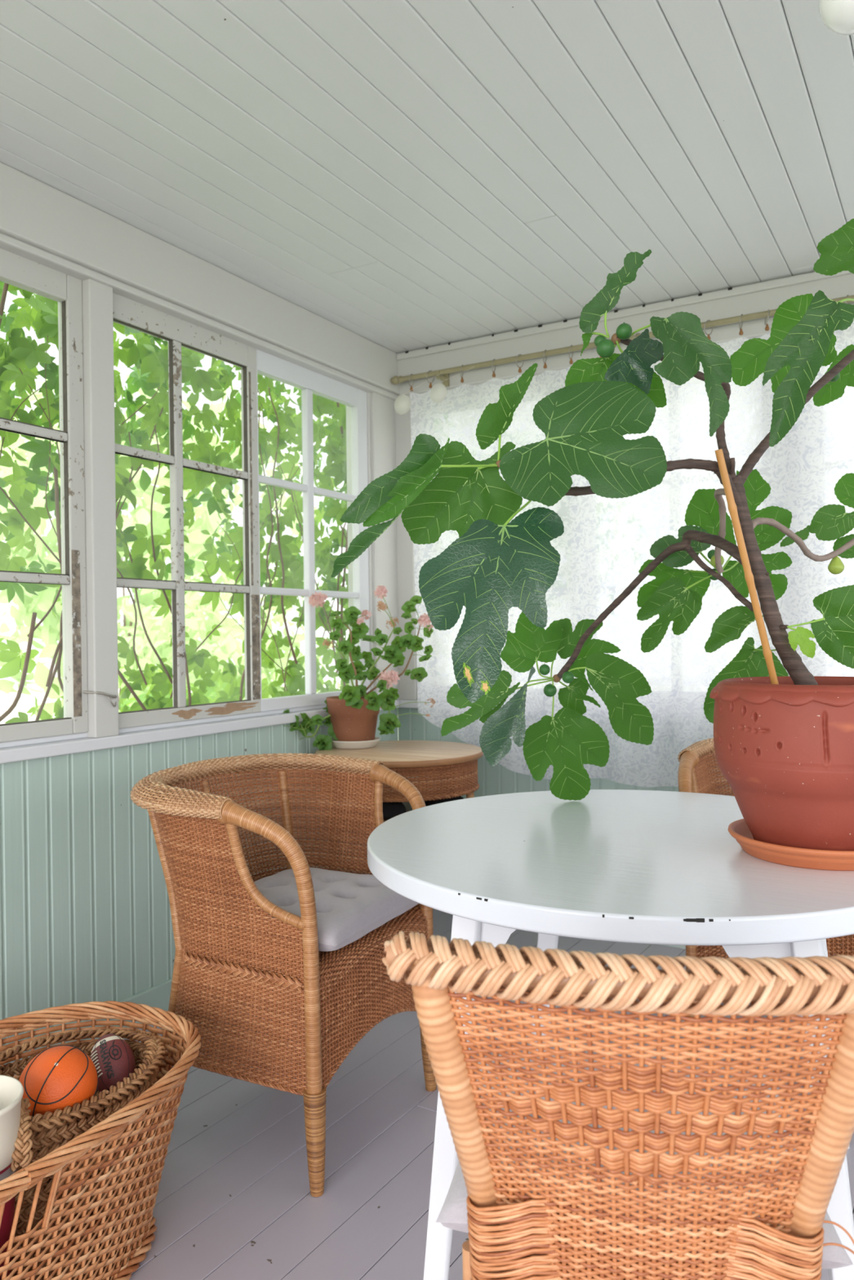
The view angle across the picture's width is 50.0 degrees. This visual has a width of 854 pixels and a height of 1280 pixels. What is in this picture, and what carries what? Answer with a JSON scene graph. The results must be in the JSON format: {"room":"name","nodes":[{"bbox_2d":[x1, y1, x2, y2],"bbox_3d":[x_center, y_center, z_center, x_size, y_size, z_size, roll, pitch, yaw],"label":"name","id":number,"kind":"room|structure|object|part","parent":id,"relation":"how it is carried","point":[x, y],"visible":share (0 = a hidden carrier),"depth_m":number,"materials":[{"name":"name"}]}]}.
{"room":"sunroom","nodes":[
{"label":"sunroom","id":0,"kind":"room"},
{"bbox_2d":[0,707,398,1051],"bbox_3d":[-1.488,0.751,1.812,0.101,0.852,5.207,0,0,30],"label":"wall","id":1,"kind":"structure","parent":0,"point":[86,916],"depth_m":2.61,"materials":[{"name":"green paint"}]},
{"bbox_2d":[0,248,88,742],"bbox_3d":[-1.233,-0.380,2.207,0.037,1.298,0.961,0,0,30],"label":"window","id":2,"kind":"structure","parent":1,"relation":"in","point":[15,270],"depth_m":2.57,"materials":[{"name":"paint"}]},
{"bbox_2d":[0,978,172,1075],"bbox_3d":[-1.459,1.127,1.744,0.016,0.100,5.300,0,0,30],"label":"baseboard","id":3,"kind":"structure","parent":1,"relation":"attached to","point":[157,996],"depth_m":2.78,"materials":[{"name":"green paint"}]},
{"bbox_2d":[57,279,119,737],"bbox_3d":[-0.988,-0.385,2.670,0.139,1.329,0.085,0,0,30],"label":"window frame","id":4,"kind":"structure","parent":1,"relation":"attached to","point":[97,297],"depth_m":2.62,"materials":[{"name":"paint"}]},
{"bbox_2d":[83,690,116,706],"bbox_3d":[-0.933,0.170,2.622,0.097,0.051,0.029,-1,0,-44],"label":"hook","id":5,"kind":"object","parent":1,"relation":"attached to","point":[108,695],"visible":1,"depth_m":2.62,"materials":[{"name":"metal"}]},
{"bbox_2d":[0,161,399,400],"bbox_3d":[-1.511,-1.110,1.746,0.155,0.195,5.300,0,0,30],"label":"trim","id":6,"kind":"structure","parent":1,"relation":"attached to","point":[40,223],"depth_m":2.83,"materials":[{"name":"paint"}]},
{"bbox_2d":[0,699,400,764],"bbox_3d":[-1.514,0.300,1.766,0.150,0.050,5.300,0,0,30],"label":"trim","id":7,"kind":"structure","parent":1,"relation":"on","point":[51,746],"depth_m":2.79,"materials":[{"name":"white paint"}]},
{"bbox_2d":[112,292,370,728],"bbox_3d":[-0.603,-0.394,3.277,0.037,1.298,1.352,0,0,30],"label":"window","id":8,"kind":"structure","parent":1,"relation":"in","point":[128,313],"depth_m":3.22,"materials":[{"name":"paint"}]},
{"bbox_3d":[-0.779,-0.390,2.978,0.036,1.298,0.657,0,0,30],"label":"sash frame","id":9,"kind":"part","parent":8,"relation":"part of","materials":[{"name":"paint"}]},
{"bbox_3d":[-0.436,-0.397,3.560,0.036,1.298,0.695,0,0,30],"label":"sash frame","id":10,"kind":"part","parent":8,"relation":"part of","materials":[{"name":"white paint"}]},
{"bbox_2d":[346,392,398,700],"bbox_3d":[-0.226,-0.402,3.968,0.135,1.329,0.222,0,0,30],"label":"trim","id":11,"kind":"structure","parent":1,"relation":"attached to","point":[381,431],"depth_m":3.90,"materials":[{"name":"paint"}]},
{"bbox_2d":[0,0,853,353],"bbox_3d":[0.484,-1.264,0.592,4.848,0.080,5.540,0,0,30],"label":"ceiling","id":12,"kind":"structure","parent":0,"point":[403,175],"depth_m":2.25,"materials":[{"name":"paint"}]},
{"bbox_2d":[396,271,853,395],"bbox_3d":[1.869,-1.164,2.852,4.558,0.180,0.164,0,0,30],"label":"trim","id":13,"kind":"structure","parent":12,"relation":"attached to","point":[762,296],"depth_m":3.50,"materials":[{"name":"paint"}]},
{"bbox_2d":[390,294,853,386],"bbox_3d":[1.669,-1.107,2.860,4.211,0.064,0.084,0,0,30],"label":"curtain rod","id":14,"kind":"object","parent":13,"relation":"attached to","point":[395,380],"visible":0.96,"depth_m":3.56,"materials":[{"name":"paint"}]},
{"bbox_2d":[408,373,413,391],"bbox_3d":[-0.066,-1.083,3.855,0.015,0.072,0.051,-1,0,23],"label":"curtain ring","id":15,"kind":"object","parent":14,"relation":"hanging from","point":[411,374],"visible":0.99,"depth_m":3.85,"materials":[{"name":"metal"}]},
{"bbox_2d":[394,373,440,414],"bbox_3d":[-0.013,-0.985,3.638,0.074,0.240,0.323,0,0,30],"label":"string light","id":16,"kind":"object","parent":14,"relation":"hanging from","point":[402,402],"visible":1,"depth_m":3.50,"materials":[{"name":"beige"}]},
{"bbox_2d":[426,370,434,387],"bbox_3d":[0.015,-1.084,3.807,0.015,0.072,0.051,0,0,38],"label":"curtain ring","id":17,"kind":"object","parent":14,"relation":"hanging from","point":[430,384],"visible":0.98,"depth_m":3.80,"materials":[{"name":"brown wood"}]},
{"bbox_2d":[413,529,471,728],"bbox_3d":[0.076,-0.044,3.811,0.264,0.816,0.050,0,0,30],"label":"lace curtain","id":18,"kind":"object","parent":14,"relation":"hanging from","point":[441,677],"depth_m":3.83,"materials":[{"name":"white fabric"}]},
{"bbox_2d":[430,366,473,402],"bbox_3d":[0.119,-1.000,3.570,0.072,0.213,0.305,0,0,30],"label":"string light","id":19,"kind":"object","parent":14,"relation":"hanging from","point":[438,391],"visible":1,"depth_m":3.44,"materials":[{"name":"beige"}]},
{"bbox_2d":[460,364,463,382],"bbox_3d":[0.143,-1.085,3.732,0.015,0.072,0.051,-1,0,13],"label":"curtain ring","id":20,"kind":"object","parent":14,"relation":"hanging from","point":[461,377],"visible":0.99,"depth_m":3.73,"materials":[{"name":"brown wood"}]},
{"bbox_2d":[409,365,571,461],"bbox_3d":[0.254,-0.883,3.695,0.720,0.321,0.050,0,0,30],"label":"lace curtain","id":21,"kind":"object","parent":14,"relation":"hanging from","point":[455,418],"depth_m":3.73,"materials":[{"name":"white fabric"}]},
{"bbox_2d":[491,359,496,377],"bbox_3d":[0.267,-1.086,3.659,0.015,0.072,0.051,-1,0,20],"label":"curtain ring","id":22,"kind":"object","parent":14,"relation":"hanging from","point":[493,374],"visible":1,"depth_m":3.65,"materials":[{"name":"brown wood"}]},
{"bbox_2d":[515,354,523,373],"bbox_3d":[0.365,-1.087,3.601,0.015,0.072,0.051,0,0,39],"label":"curtain ring","id":23,"kind":"object","parent":14,"relation":"hanging from","point":[519,367],"visible":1,"depth_m":3.60,"materials":[{"name":"brown wood"}]},
{"bbox_2d":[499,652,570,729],"bbox_3d":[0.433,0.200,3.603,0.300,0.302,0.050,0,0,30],"label":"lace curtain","id":24,"kind":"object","parent":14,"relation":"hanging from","point":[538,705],"depth_m":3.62,"materials":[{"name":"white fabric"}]},
{"bbox_2d":[542,349,546,368],"bbox_3d":[0.458,-1.088,3.546,0.015,0.072,0.051,-1,0,19],"label":"curtain ring","id":25,"kind":"object","parent":14,"relation":"hanging from","point":[544,366],"visible":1,"depth_m":3.54,"materials":[{"name":"brown wood"}]},
{"bbox_2d":[568,345,573,364],"bbox_3d":[0.550,-1.089,3.492,0.015,0.072,0.051,-1,0,24],"label":"curtain ring","id":26,"kind":"object","parent":14,"relation":"hanging from","point":[571,362],"visible":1,"depth_m":3.49,"materials":[{"name":"brown wood"}]},
{"bbox_2d":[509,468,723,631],"bbox_3d":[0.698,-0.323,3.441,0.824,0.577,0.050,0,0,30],"label":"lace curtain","id":27,"kind":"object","parent":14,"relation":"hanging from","point":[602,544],"depth_m":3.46,"materials":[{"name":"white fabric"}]},
{"bbox_2d":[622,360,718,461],"bbox_3d":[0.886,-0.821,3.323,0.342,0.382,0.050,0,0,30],"label":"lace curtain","id":28,"kind":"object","parent":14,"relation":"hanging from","point":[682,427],"depth_m":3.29,"materials":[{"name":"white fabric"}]},
{"bbox_2d":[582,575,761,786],"bbox_3d":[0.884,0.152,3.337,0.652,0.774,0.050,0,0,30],"label":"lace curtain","id":29,"kind":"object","parent":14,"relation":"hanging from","point":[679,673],"depth_m":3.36,"materials":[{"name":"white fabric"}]},
{"bbox_2d":[703,320,712,339],"bbox_3d":[0.993,-1.092,3.231,0.051,0.072,0.015,-1,0,-40],"label":"curtain ring","id":30,"kind":"object","parent":14,"relation":"hanging from","point":[708,335],"visible":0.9,"depth_m":3.23,"materials":[{"name":"brown wood"}]},
{"bbox_2d":[738,314,743,335],"bbox_3d":[1.089,-1.093,3.175,0.015,0.072,0.051,-1,0,27],"label":"curtain ring","id":31,"kind":"object","parent":14,"relation":"hanging from","point":[740,333],"visible":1,"depth_m":3.17,"materials":[{"name":"brown wood"}]},
{"bbox_2d":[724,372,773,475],"bbox_3d":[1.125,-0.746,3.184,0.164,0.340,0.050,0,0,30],"label":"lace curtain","id":32,"kind":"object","parent":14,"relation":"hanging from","point":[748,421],"depth_m":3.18,"materials":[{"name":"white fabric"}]},
{"bbox_2d":[764,309,768,330],"bbox_3d":[1.163,-1.094,3.131,0.015,0.072,0.051,-1,0,9],"label":"curtain ring","id":33,"kind":"object","parent":14,"relation":"hanging from","point":[766,328],"visible":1,"depth_m":3.13,"materials":[{"name":"brown wood"}]},
{"bbox_2d":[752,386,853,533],"bbox_3d":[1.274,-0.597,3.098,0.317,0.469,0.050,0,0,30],"label":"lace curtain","id":34,"kind":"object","parent":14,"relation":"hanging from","point":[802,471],"depth_m":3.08,"materials":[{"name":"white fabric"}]},
{"bbox_2d":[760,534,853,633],"bbox_3d":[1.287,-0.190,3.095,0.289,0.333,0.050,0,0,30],"label":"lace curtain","id":35,"kind":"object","parent":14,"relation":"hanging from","point":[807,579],"depth_m":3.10,"materials":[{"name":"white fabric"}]},
{"bbox_2d":[818,0,853,35],"bbox_3d":[0.706,-1.123,1.520,0.104,0.218,0.104,0,0,30],"label":"ceiling lamp","id":36,"kind":"object","parent":12,"relation":"attached to","point":[837,15],"visible":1,"depth_m":1.51,"materials":[{"name":"white glass"}]},
{"bbox_2d":[123,908,853,1279],"bbox_3d":[0.531,1.190,0.628,6.800,0.061,6.982,0,0,30],"label":"floor","id":37,"kind":"structure","parent":0,"point":[234,1201],"depth_m":2.00,"materials":[{"name":"paint"}]},
{"bbox_2d":[0,1000,201,1279],"bbox_3d":[-0.826,0.975,1.491,0.573,0.387,1.048,0,0,30],"label":"wicker basket","id":38,"kind":"object","parent":37,"relation":"on","point":[166,1092],"visible":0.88,"depth_m":1.58,"materials":[{"name":"brown wicker"}]},
{"bbox_2d":[0,1075,23,1279],"bbox_3d":[-0.717,0.930,1.435,0.161,0.424,0.161,0,0,30],"label":"container","id":39,"kind":"object","parent":38,"relation":"in","point":[11,1090],"visible":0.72,"depth_m":1.42,"materials":[{"name":"beige ceramic"}]},
{"bbox_3d":[-0.579,0.857,1.419,0.049,0.123,0.010,-1,0,25],"label":"handle rod","id":40,"kind":"part","parent":38,"relation":"part of","materials":[{"name":"brown wicker"}]},
{"bbox_2d":[0,1027,164,1279],"bbox_3d":[-0.670,0.953,1.675,0.369,0.399,0.419,0,0,38],"label":"seagrass basket","id":41,"kind":"object","parent":38,"relation":"in","point":[61,1126],"visible":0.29,"depth_m":1.59,"materials":[{"name":"brown wicker"}]},
{"bbox_3d":[-0.661,0.791,1.490,0.034,0.075,0.142,-1,0,-24],"label":"handle","id":42,"kind":"part","parent":41,"relation":"part of","materials":[{"name":"beige wicker"}]},
{"bbox_2d":[18,1044,98,1116],"bbox_3d":[-0.653,0.791,1.620,0.133,0.133,0.133,-1,0,-44],"label":"basketball","id":43,"kind":"object","parent":41,"relation":"in","point":[60,1077],"visible":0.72,"depth_m":1.58,"materials":[{"name":"orange rubber"}]},
{"bbox_2d":[89,1033,135,1099],"bbox_3d":[-0.611,0.829,1.780,0.083,0.101,0.114,-1,0,-33],"label":"football","id":44,"kind":"object","parent":41,"relation":"in","point":[113,1058],"visible":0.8,"depth_m":1.75,"materials":[{"name":"red leather"}]},
{"bbox_2d":[130,752,436,1196],"bbox_3d":[-0.361,0.737,2.272,0.603,0.849,0.699,0,0,29],"label":"wicker armchair","id":45,"kind":"object","parent":37,"relation":"on","point":[219,969],"visible":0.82,"depth_m":2.04,"materials":[{"name":"wicker"}]},
{"bbox_3d":[-0.609,0.668,2.146,0.092,0.589,0.032,-1,0,5],"label":"corner post","id":46,"kind":"part","parent":45,"relation":"part of","materials":[{"name":"wicker"}]},
{"bbox_3d":[-0.620,1.056,2.172,0.051,0.218,0.045,0,0,29],"label":"leg","id":47,"kind":"part","parent":45,"relation":"part of","materials":[{"name":"brown wicker"}]},
{"bbox_3d":[-0.332,0.666,1.936,0.220,0.653,0.055,-1,0,15],"label":"arm","id":48,"kind":"part","parent":45,"relation":"part of","materials":[{"name":"wicker"}]},
{"bbox_3d":[-0.386,0.663,2.548,0.032,0.589,0.092,-1,0,-37],"label":"corner post","id":49,"kind":"part","parent":45,"relation":"part of","materials":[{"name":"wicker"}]},
{"bbox_2d":[195,867,418,951],"bbox_3d":[-0.281,0.642,2.223,0.430,0.093,0.444,0,0,28],"label":"seat cushion","id":50,"kind":"object","parent":45,"relation":"on","point":[349,906],"visible":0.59,"depth_m":2.15,"materials":[{"name":"grey fabric"}]},
{"bbox_3d":[-0.235,1.054,1.925,0.050,0.216,0.050,0,0,29],"label":"leg","id":51,"kind":"part","parent":45,"relation":"part of","materials":[{"name":"brown wicker"}]},
{"bbox_3d":[-0.290,0.828,2.234,0.412,0.275,0.489,0,0,29],"label":"seat","id":52,"kind":"part","parent":45,"relation":"part of","materials":[{"name":"wicker"}]},
{"bbox_3d":[-0.061,0.660,2.424,0.220,0.653,0.055,0,0,43],"label":"arm","id":53,"kind":"part","parent":45,"relation":"part of","materials":[{"name":"wicker"}]},
{"bbox_3d":[0.004,1.048,2.355,0.050,0.216,0.050,0,0,29],"label":"leg","id":54,"kind":"part","parent":45,"relation":"part of","materials":[{"name":"brown wicker"}]},
{"bbox_2d":[315,740,483,874],"bbox_3d":[-0.098,0.779,3.389,0.620,0.745,0.620,0,0,30],"label":"side table","id":55,"kind":"object","parent":37,"relation":"on","point":[437,761],"visible":0.38,"depth_m":3.19,"materials":[{"name":"brown wicker"}]},
{"bbox_2d":[331,736,380,749],"bbox_3d":[-0.278,0.392,3.502,0.202,0.031,0.202,0,0,30],"label":"saucer","id":56,"kind":"object","parent":55,"relation":"on","point":[369,744],"visible":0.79,"depth_m":3.42,"materials":[{"name":"beige ceramic"}]},
{"bbox_2d":[326,695,379,741],"bbox_3d":[-0.279,0.309,3.502,0.209,0.183,0.209,0,0,30],"label":"flower pot","id":57,"kind":"object","parent":56,"relation":"on","point":[349,723],"visible":0.58,"depth_m":3.42,"materials":[{"name":"ceramic"}]},
{"bbox_2d":[282,585,435,750],"bbox_3d":[-0.304,0.105,3.452,0.686,0.631,0.242,-1,0,-9],"label":"geranium","id":58,"kind":"object","parent":57,"relation":"in","point":[353,695],"visible":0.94,"depth_m":3.45,"materials":[{"name":"green plant"}]},
{"bbox_3d":[-0.381,0.303,3.446,0.211,0.117,0.050,-1,0,-36],"label":"stem","id":59,"kind":"part","parent":58,"relation":"part of","materials":[{"name":"green plant"}]},
{"bbox_3d":[-0.306,0.136,3.529,0.099,0.227,0.024,-1,0,17],"label":"stem","id":60,"kind":"part","parent":58,"relation":"part of","materials":[{"name":"green plant"}]},
{"bbox_3d":[-0.281,0.090,3.467,0.043,0.320,0.069,0,0,44],"label":"stem","id":61,"kind":"part","parent":58,"relation":"part of","materials":[{"name":"green plant"}]},
{"bbox_3d":[-0.209,0.100,3.502,0.175,0.298,0.021,-1,0,8],"label":"stem","id":62,"kind":"part","parent":58,"relation":"part of","materials":[{"name":"plant"}]},
{"bbox_3d":[-0.193,0.140,3.495,0.196,0.219,0.022,-1,0,9],"label":"stem","id":63,"kind":"part","parent":58,"relation":"part of","materials":[{"name":"green plant"}]},
{"bbox_3d":[-0.153,0.094,3.511,0.218,0.311,0.155,0,0,30],"label":"stem","id":64,"kind":"part","parent":58,"relation":"part of","materials":[{"name":"plant"}]},
{"bbox_2d":[360,801,405,819],"bbox_3d":[-0.161,0.587,3.271,0.182,0.103,0.140,0,0,30],"label":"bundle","id":65,"kind":"object","parent":55,"relation":"on","point":[390,810],"visible":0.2,"depth_m":3.22,"materials":[{"name":"fabric"}]},
{"bbox_2d":[424,795,464,806],"bbox_3d":[0.069,0.586,3.349,0.161,0.098,0.124,0,0,30],"label":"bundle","id":66,"kind":"object","parent":55,"relation":"on","point":[428,802],"visible":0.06,"depth_m":3.31,"materials":[{"name":"fabric"}]},
{"bbox_3d":[0.161,0.788,3.308,0.036,0.720,0.029,-1,0,16],"label":"leg","id":67,"kind":"part","parent":55,"relation":"part of","materials":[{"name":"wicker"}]},
{"bbox_2d":[367,789,853,1279],"bbox_3d":[0.433,0.779,1.891,1.112,0.750,1.128,0,0,30],"label":"dining table","id":68,"kind":"object","parent":37,"relation":"on","point":[651,867],"visible":0.84,"depth_m":1.56,"materials":[{"name":"paint"}]},
{"bbox_3d":[0.039,0.805,1.554,0.154,0.710,0.056,-1,0,-39],"label":"leg","id":69,"kind":"part","parent":68,"relation":"part of","materials":[{"name":"white paint"}]},
{"bbox_3d":[0.273,0.799,2.140,0.060,0.710,0.149,-1,0,-37],"label":"leg","id":70,"kind":"part","parent":68,"relation":"part of","materials":[{"name":"white paint"}]},
{"bbox_2d":[685,918,698,921],"bbox_3d":[0.389,0.411,1.343,0.018,0.004,0.002,-1,0,5],"label":"chip","id":71,"kind":"object","parent":68,"relation":"on","point":[686,919],"depth_m":1.34,"materials":[{"name":"black"}]},
{"bbox_2d":[696,918,704,922],"bbox_3d":[0.401,0.411,1.342,0.012,0.005,0.002,-1,0,3],"label":"chip","id":72,"kind":"object","parent":68,"relation":"on","point":[698,920],"depth_m":1.34,"materials":[{"name":"black"}]},
{"bbox_2d":[727,818,853,871],"bbox_3d":[0.737,0.381,1.724,0.323,0.040,0.323,0,0,30],"label":"saucer","id":73,"kind":"object","parent":68,"relation":"on","point":[811,859],"visible":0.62,"depth_m":1.61,"materials":[{"name":"orange ceramic"}]},
{"bbox_2d":[709,675,853,850],"bbox_3d":[0.736,0.234,1.722,0.387,0.316,0.386,-1,0,-28],"label":"flower pot","id":74,"kind":"object","parent":73,"relation":"on","point":[784,750],"visible":0.91,"depth_m":1.60,"materials":[{"name":"red ceramic"}]},
{"bbox_2d":[330,218,853,800],"bbox_3d":[0.373,-0.200,1.758,0.994,1.206,1.126,0,0,30],"label":"fig tree","id":75,"kind":"object","parent":74,"relation":"in","point":[495,565],"visible":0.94,"depth_m":1.56,"materials":[{"name":"green plant"}]},
{"bbox_2d":[464,666,471,681],"bbox_3d":[0.059,0.050,1.316,0.014,0.023,0.002,-1,0,-37],"label":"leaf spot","id":76,"kind":"object","parent":75,"relation":"on","point":[468,670],"depth_m":1.32,"materials":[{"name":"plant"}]},
{"bbox_2d":[462,662,474,687],"bbox_3d":[0.059,0.051,1.316,0.009,0.036,0.019,0,0,30],"label":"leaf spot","id":77,"kind":"object","parent":75,"relation":"attached to","point":[468,668],"depth_m":1.32,"materials":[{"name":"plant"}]},
{"bbox_2d":[480,680,489,694],"bbox_3d":[0.084,0.068,1.315,0.016,0.021,0.004,0,0,30],"label":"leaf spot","id":78,"kind":"object","parent":75,"relation":"attached to","point":[484,684],"depth_m":1.32,"materials":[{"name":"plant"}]},
{"bbox_2d":[482,682,488,691],"bbox_3d":[0.084,0.068,1.314,0.010,0.013,0.002,0,0,30],"label":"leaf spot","id":79,"kind":"object","parent":75,"relation":"on","point":[485,685],"depth_m":1.31,"materials":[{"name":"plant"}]},
{"bbox_2d":[714,448,778,684],"bbox_3d":[0.599,-0.113,1.700,0.169,0.470,0.016,-1,0,-30],"label":"stake","id":80,"kind":"object","parent":74,"relation":"in","point":[731,506],"visible":0.88,"depth_m":1.69,"materials":[{"name":"brown wood"}]},
{"bbox_3d":[0.635,0.799,1.459,0.060,0.710,0.146,-1,0,-21],"label":"leg","id":81,"kind":"part","parent":68,"relation":"part of","materials":[{"name":"white paint"}]},
{"bbox_3d":[0.882,0.792,2.055,0.153,0.710,0.050,-1,0,-17],"label":"leg","id":82,"kind":"part","parent":68,"relation":"part of","materials":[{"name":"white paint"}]},
{"bbox_2d":[382,930,853,1279],"bbox_3d":[0.250,0.728,1.097,0.526,0.866,0.528,-1,0,10],"label":"rattan chair","id":83,"kind":"object","parent":37,"relation":"on","point":[510,1238],"visible":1,"depth_m":0.89,"materials":[{"name":"wicker"}]},
{"bbox_3d":[0.040,0.496,0.963,0.048,0.364,0.137,0,0,45],"label":"post","id":84,"kind":"part","parent":83,"relation":"part of","materials":[{"name":"wicker"}]},
{"bbox_3d":[0.055,0.935,1.073,0.021,0.455,0.026,-1,0,25],"label":"leg","id":85,"kind":"part","parent":83,"relation":"part of","materials":[{"name":"wicker"}]},
{"bbox_3d":[0.206,0.322,0.877,0.526,0.050,0.086,-1,0,10],"label":"plaited rail","id":86,"kind":"part","parent":83,"relation":"part of","materials":[{"name":"wicker"}]},
{"bbox_2d":[435,1051,853,1269],"bbox_3d":[0.266,0.662,1.209,0.450,0.097,0.400,-1,0,10],"label":"seat cushion","id":87,"kind":"object","parent":83,"relation":"on","point":[453,1213],"visible":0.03,"depth_m":1.05,"materials":[{"name":"grey fabric"}]},
{"bbox_3d":[0.258,0.726,1.155,0.406,0.020,0.361,-1,0,10],"label":"seat","id":88,"kind":"part","parent":83,"relation":"part of","materials":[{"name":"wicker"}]},
{"bbox_3d":[0.392,0.493,0.901,0.048,0.364,0.137,-1,0,-25],"label":"post","id":89,"kind":"part","parent":83,"relation":"part of","materials":[{"name":"wicker"}]},
{"bbox_2d":[677,737,853,1060],"bbox_3d":[1.076,0.719,2.590,0.699,0.849,0.603,0,0,33],"label":"wicker armchair","id":90,"kind":"object","parent":37,"relation":"on","point":[695,773],"visible":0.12,"depth_m":2.64,"materials":[{"name":"wicker"}]},
{"bbox_3d":[0.738,0.650,2.580,0.055,0.653,0.220,-1,0,18],"label":"arm","id":91,"kind":"part","parent":90,"relation":"part of","materials":[{"name":"wicker"}]},
{"bbox_3d":[0.724,1.039,2.491,0.050,0.216,0.050,0,0,33],"label":"leg","id":92,"kind":"part","parent":90,"relation":"part of","materials":[{"name":"brown wicker"}]},
{"bbox_3d":[1.034,0.810,2.523,0.489,0.275,0.412,0,0,33],"label":"seat","id":93,"kind":"part","parent":90,"relation":"part of","materials":[{"name":"wicker"}]},
{"bbox_2d":[397,707,732,798],"bbox_3d":[1.885,0.704,2.902,4.608,0.852,0.101,0,0,30],"label":"wall","id":94,"kind":"structure","parent":0,"point":[497,780],"depth_m":3.80,"materials":[{"name":"green paint"}]},
{"bbox_2d":[395,395,417,700],"bbox_3d":[-0.057,-0.404,4.021,0.107,1.329,0.120,0,0,30],"label":"trim","id":95,"kind":"structure","parent":94,"relation":"attached to","point":[407,687],"depth_m":3.98,"materials":[{"name":"paint"}]},
{"bbox_2d":[400,699,417,708],"bbox_3d":[1.890,0.253,2.888,4.578,0.050,0.150,0,0,30],"label":"trim","id":96,"kind":"structure","parent":94,"relation":"on","point":[412,705],"depth_m":3.96,"materials":[{"name":"white paint"}]},
{"bbox_2d":[658,944,841,954],"bbox_3d":[1.863,1.076,2.845,4.592,0.110,0.030,0,0,30],"label":"baseboard","id":97,"kind":"structure","parent":94,"relation":"attached to","point":[683,947],"depth_m":3.38,"materials":[{"name":"paint"}]},
{"label":"outside","id":98,"kind":"structure","parent":0,"visible":0},
{"bbox_2d":[0,679,398,730],"bbox_3d":[-0.864,1.770,3.433,55.000,0.020,55.000,0,0,30],"label":"ground","id":99,"kind":"structure","parent":98,"point":[26,702],"depth_m":26.07,"materials":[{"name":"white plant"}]},
{"bbox_2d":[0,339,340,719],"bbox_3d":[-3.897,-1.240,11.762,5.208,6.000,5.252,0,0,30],"label":"outdoor background","id":100,"kind":"object","parent":99,"relation":"on","point":[49,633],"visible":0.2,"depth_m":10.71,"materials":[{"name":"green plant"}]},
{"bbox_3d":[-4.362,0.117,12.267,0.867,3.291,2.484,-1,0,-26],"label":"stem","id":101,"kind":"part","parent":100,"relation":"part of","materials":[{"name":"plant"}]},
{"bbox_2d":[118,666,239,711],"bbox_3d":[-1.718,0.973,6.061,1.269,1.592,1.210,-1,0,-21],"label":"shrub","id":102,"kind":"object","parent":99,"relation":"on","point":[211,691],"visible":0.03,"depth_m":5.92,"materials":[{"name":"green plant"}]},
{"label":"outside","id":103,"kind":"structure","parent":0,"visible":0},
{"bbox_2d":[0,280,349,723],"bbox_3d":[-1.524,-0.443,2.578,0.785,2.033,6.018,0,0,30],"label":"climbing vine","id":104,"kind":"object","parent":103,"point":[20,358],"visible":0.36,"depth_m":3.39,"materials":[{"name":"green plant"}]}
]}

